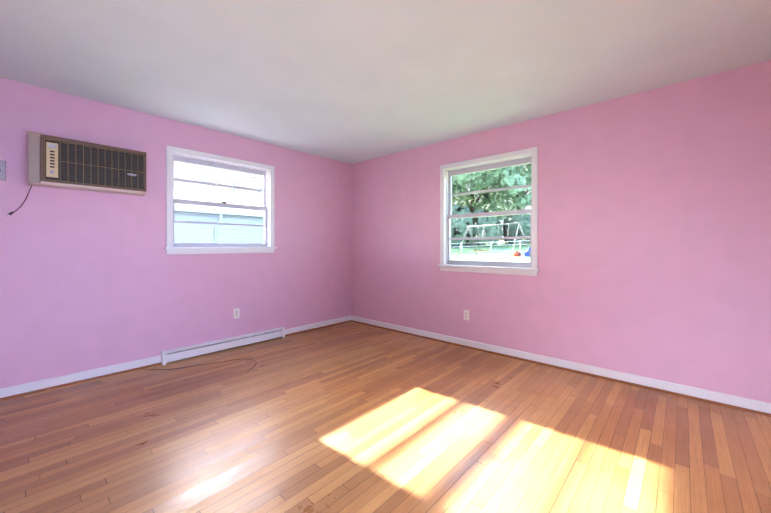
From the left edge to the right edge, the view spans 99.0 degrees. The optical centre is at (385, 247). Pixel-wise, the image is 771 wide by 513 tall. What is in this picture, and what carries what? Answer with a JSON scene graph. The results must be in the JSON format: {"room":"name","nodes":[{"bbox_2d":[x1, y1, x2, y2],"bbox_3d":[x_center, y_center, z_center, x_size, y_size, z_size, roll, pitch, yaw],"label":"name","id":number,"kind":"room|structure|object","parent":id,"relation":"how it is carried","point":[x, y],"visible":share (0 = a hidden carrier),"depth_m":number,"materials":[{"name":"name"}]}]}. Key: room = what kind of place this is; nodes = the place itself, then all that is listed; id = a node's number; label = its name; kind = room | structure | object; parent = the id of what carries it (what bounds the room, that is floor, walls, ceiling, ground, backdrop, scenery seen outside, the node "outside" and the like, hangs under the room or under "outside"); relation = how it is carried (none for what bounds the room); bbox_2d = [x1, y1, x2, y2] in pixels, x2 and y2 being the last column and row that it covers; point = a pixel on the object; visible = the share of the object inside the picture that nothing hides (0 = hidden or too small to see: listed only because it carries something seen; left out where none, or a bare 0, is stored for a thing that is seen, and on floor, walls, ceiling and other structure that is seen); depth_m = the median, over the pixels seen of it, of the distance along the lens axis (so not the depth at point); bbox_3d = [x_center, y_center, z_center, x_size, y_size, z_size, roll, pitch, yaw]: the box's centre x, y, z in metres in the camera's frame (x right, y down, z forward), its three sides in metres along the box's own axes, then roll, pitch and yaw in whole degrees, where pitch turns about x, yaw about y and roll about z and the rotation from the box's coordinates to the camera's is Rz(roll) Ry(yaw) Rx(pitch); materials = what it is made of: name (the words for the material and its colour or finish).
{"room":"empty bedroom","nodes":[
{"label":"empty bedroom","id":0,"kind":"room"},
{"bbox_2d":[0,77,350,388],"bbox_3d":[-2.172,-0.069,3.419,0.150,2.440,4.730,0,0,42],"label":"wall","id":1,"kind":"structure","parent":0,"point":[90,280],"depth_m":3.09,"materials":[{"name":"pink paint"}]},
{"bbox_2d":[0,160,5,180],"bbox_3d":[-2.923,-0.583,2.468,0.008,0.149,0.099,0,0,42],"label":"electrical outlet","id":2,"kind":"object","parent":1,"relation":"attached to","point":[2,170],"visible":1,"depth_m":2.50,"materials":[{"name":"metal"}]},
{"bbox_2d":[7,131,145,215],"bbox_3d":[-2.543,-0.558,2.766,0.172,0.641,0.853,0,0,42],"label":"air conditioner","id":3,"kind":"object","parent":1,"relation":"in","point":[60,162],"visible":1,"depth_m":2.72,"materials":[{"name":"gold metal"}]},
{"bbox_2d":[0,315,351,400],"bbox_3d":[-2.055,1.108,3.418,0.030,0.086,4.580,0,0,42],"label":"baseboard","id":4,"kind":"structure","parent":1,"relation":"attached to","point":[11,392],"depth_m":2.88,"materials":[{"name":"white paint"}]},
{"bbox_2d":[164,145,276,254],"bbox_3d":[-1.851,-0.476,3.764,0.222,1.089,1.206,0,0,42],"label":"window","id":5,"kind":"structure","parent":1,"relation":"in","point":[178,154],"depth_m":3.68,"materials":[{"name":"white paint"}]},
{"bbox_2d":[161,327,284,364],"bbox_3d":[-1.752,1.085,3.726,0.066,0.129,1.331,0,0,42],"label":"baseboard heater","id":6,"kind":"object","parent":1,"relation":"attached to","point":[175,354],"visible":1,"depth_m":3.62,"materials":[{"name":"white paint"}]},
{"bbox_2d":[233,308,239,318],"bbox_3d":[-1.721,0.762,3.802,0.008,0.115,0.070,0,0,42],"label":"duplex electrical outlet","id":7,"kind":"object","parent":1,"relation":"attached to","point":[236,312],"visible":1,"depth_m":3.80,"materials":[{"name":"white plastic"}]},
{"bbox_2d":[0,322,770,512],"bbox_3d":[-0.222,1.217,1.761,5.272,0.120,4.880,0,0,42],"label":"floor","id":8,"kind":"structure","parent":0,"point":[350,417],"depth_m":1.98,"materials":[{"name":"brown wood"}]},
{"bbox_2d":[149,359,256,371],"bbox_3d":[-1.736,1.149,3.146,0.818,0.004,0.829,0,0,42],"label":"cord","id":9,"kind":"object","parent":8,"relation":"on","point":[197,365],"visible":1,"depth_m":3.15,"materials":[{"name":"rubber"}]},
{"bbox_2d":[0,0,770,163],"bbox_3d":[-0.222,-1.343,1.752,5.272,0.120,4.880,0,0,42],"label":"ceiling","id":10,"kind":"structure","parent":0,"point":[351,81],"depth_m":2.23,"materials":[{"name":"paint"}]},
{"bbox_2d":[351,60,770,402],"bbox_3d":[1.364,-0.070,3.511,5.272,2.440,0.150,0,0,42],"label":"wall","id":11,"kind":"structure","parent":0,"point":[654,233],"depth_m":2.81,"materials":[{"name":"pink paint"}]},
{"bbox_2d":[464,310,468,319],"bbox_3d":[0.933,0.780,3.796,0.070,0.115,0.008,0,0,42],"label":"duplex electrical outlet","id":12,"kind":"object","parent":11,"relation":"attached to","point":[466,314],"visible":1,"depth_m":3.79,"materials":[{"name":"white plastic"}]},
{"bbox_2d":[438,147,539,275],"bbox_3d":[1.142,-0.358,3.703,1.170,1.284,0.222,0,0,42],"label":"window","id":13,"kind":"structure","parent":11,"relation":"in","point":[528,156],"depth_m":3.65,"materials":[{"name":"white paint"}]},
{"bbox_2d":[351,316,770,416],"bbox_3d":[1.308,1.108,3.444,4.960,0.086,0.030,0,0,42],"label":"baseboard","id":14,"kind":"structure","parent":11,"relation":"attached to","point":[730,401],"depth_m":2.91,"materials":[{"name":"white paint"}]},
{"label":"outside","id":15,"kind":"structure","parent":0,"visible":0},
{"bbox_2d":[450,236,529,267],"bbox_3d":[25.738,-1.155,43.160,160.000,5.025,91.370,0,0,42],"label":"ground","id":16,"kind":"structure","parent":15,"point":[469,255],"depth_m":22.56,"materials":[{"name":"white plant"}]},
{"bbox_2d":[174,189,263,242],"bbox_3d":[-8.096,-0.532,15.359,7.800,3.980,18.700,0,0,42],"label":"neighbor house","id":17,"kind":"structure","parent":16,"relation":"on","point":[194,213],"depth_m":12.49,"materials":[{"name":"white"}]},
{"bbox_2d":[191,164,262,197],"bbox_3d":[-10.465,-3.756,23.926,6.646,10.373,6.744,0,0,42],"label":"bare tree","id":18,"kind":"object","parent":16,"relation":"on","point":[218,187],"depth_m":23.55,"materials":[{"name":"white plant"}]},
{"bbox_2d":[452,174,479,204],"bbox_3d":[4.364,-7.523,37.700,13.099,14.790,13.970,0,0,42],"label":"tree","id":19,"kind":"object","parent":16,"relation":"on","point":[463,199],"depth_m":35.96,"materials":[{"name":"green plant"}]},
{"bbox_2d":[452,167,526,240],"bbox_3d":[9.406,-7.088,38.023,12.498,13.534,12.300,0,0,42],"label":"tree","id":20,"kind":"object","parent":16,"relation":"on","point":[472,203],"depth_m":35.74,"materials":[{"name":"green plant"}]},
{"bbox_2d":[451,205,529,247],"bbox_3d":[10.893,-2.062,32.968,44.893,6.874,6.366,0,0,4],"label":"tree","id":21,"kind":"object","parent":16,"relation":"on","point":[492,231],"depth_m":31.46,"materials":[{"name":"green plant"}]},
{"bbox_2d":[451,240,529,251],"bbox_3d":[8.325,-0.120,25.993,27.991,1.785,0.113,0,0,-1],"label":"fence","id":22,"kind":"object","parent":16,"relation":"on","point":[491,245],"depth_m":25.98,"materials":[{"name":"white paint"}]},
{"bbox_2d":[457,223,529,259],"bbox_3d":[6.468,-0.361,19.986,1.948,2.068,3.994,0,0,-34],"label":"swingset","id":23,"kind":"object","parent":16,"relation":"on","point":[498,239],"depth_m":19.62,"materials":[{"name":"paint"}]},
{"bbox_2d":[470,165,530,240],"bbox_3d":[15.187,-8.520,37.334,11.988,16.017,12.926,0,0,42],"label":"tree","id":24,"kind":"object","parent":16,"relation":"on","point":[510,181],"depth_m":33.47,"materials":[{"name":"green plant"}]},
{"bbox_2d":[513,248,529,255],"bbox_3d":[8.266,0.259,19.539,0.940,0.531,1.495,0,0,42],"label":"toy","id":25,"kind":"object","parent":16,"relation":"on","point":[516,253],"depth_m":19.35,"materials":[{"name":"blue plastic"}]},
{"bbox_2d":[523,164,530,181],"bbox_3d":[21.720,-8.274,36.289,12.659,15.148,13.705,0,0,42],"label":"tree","id":26,"kind":"object","parent":16,"relation":"on","point":[526,165],"depth_m":36.67,"materials":[{"name":"green plant"}]}
]}

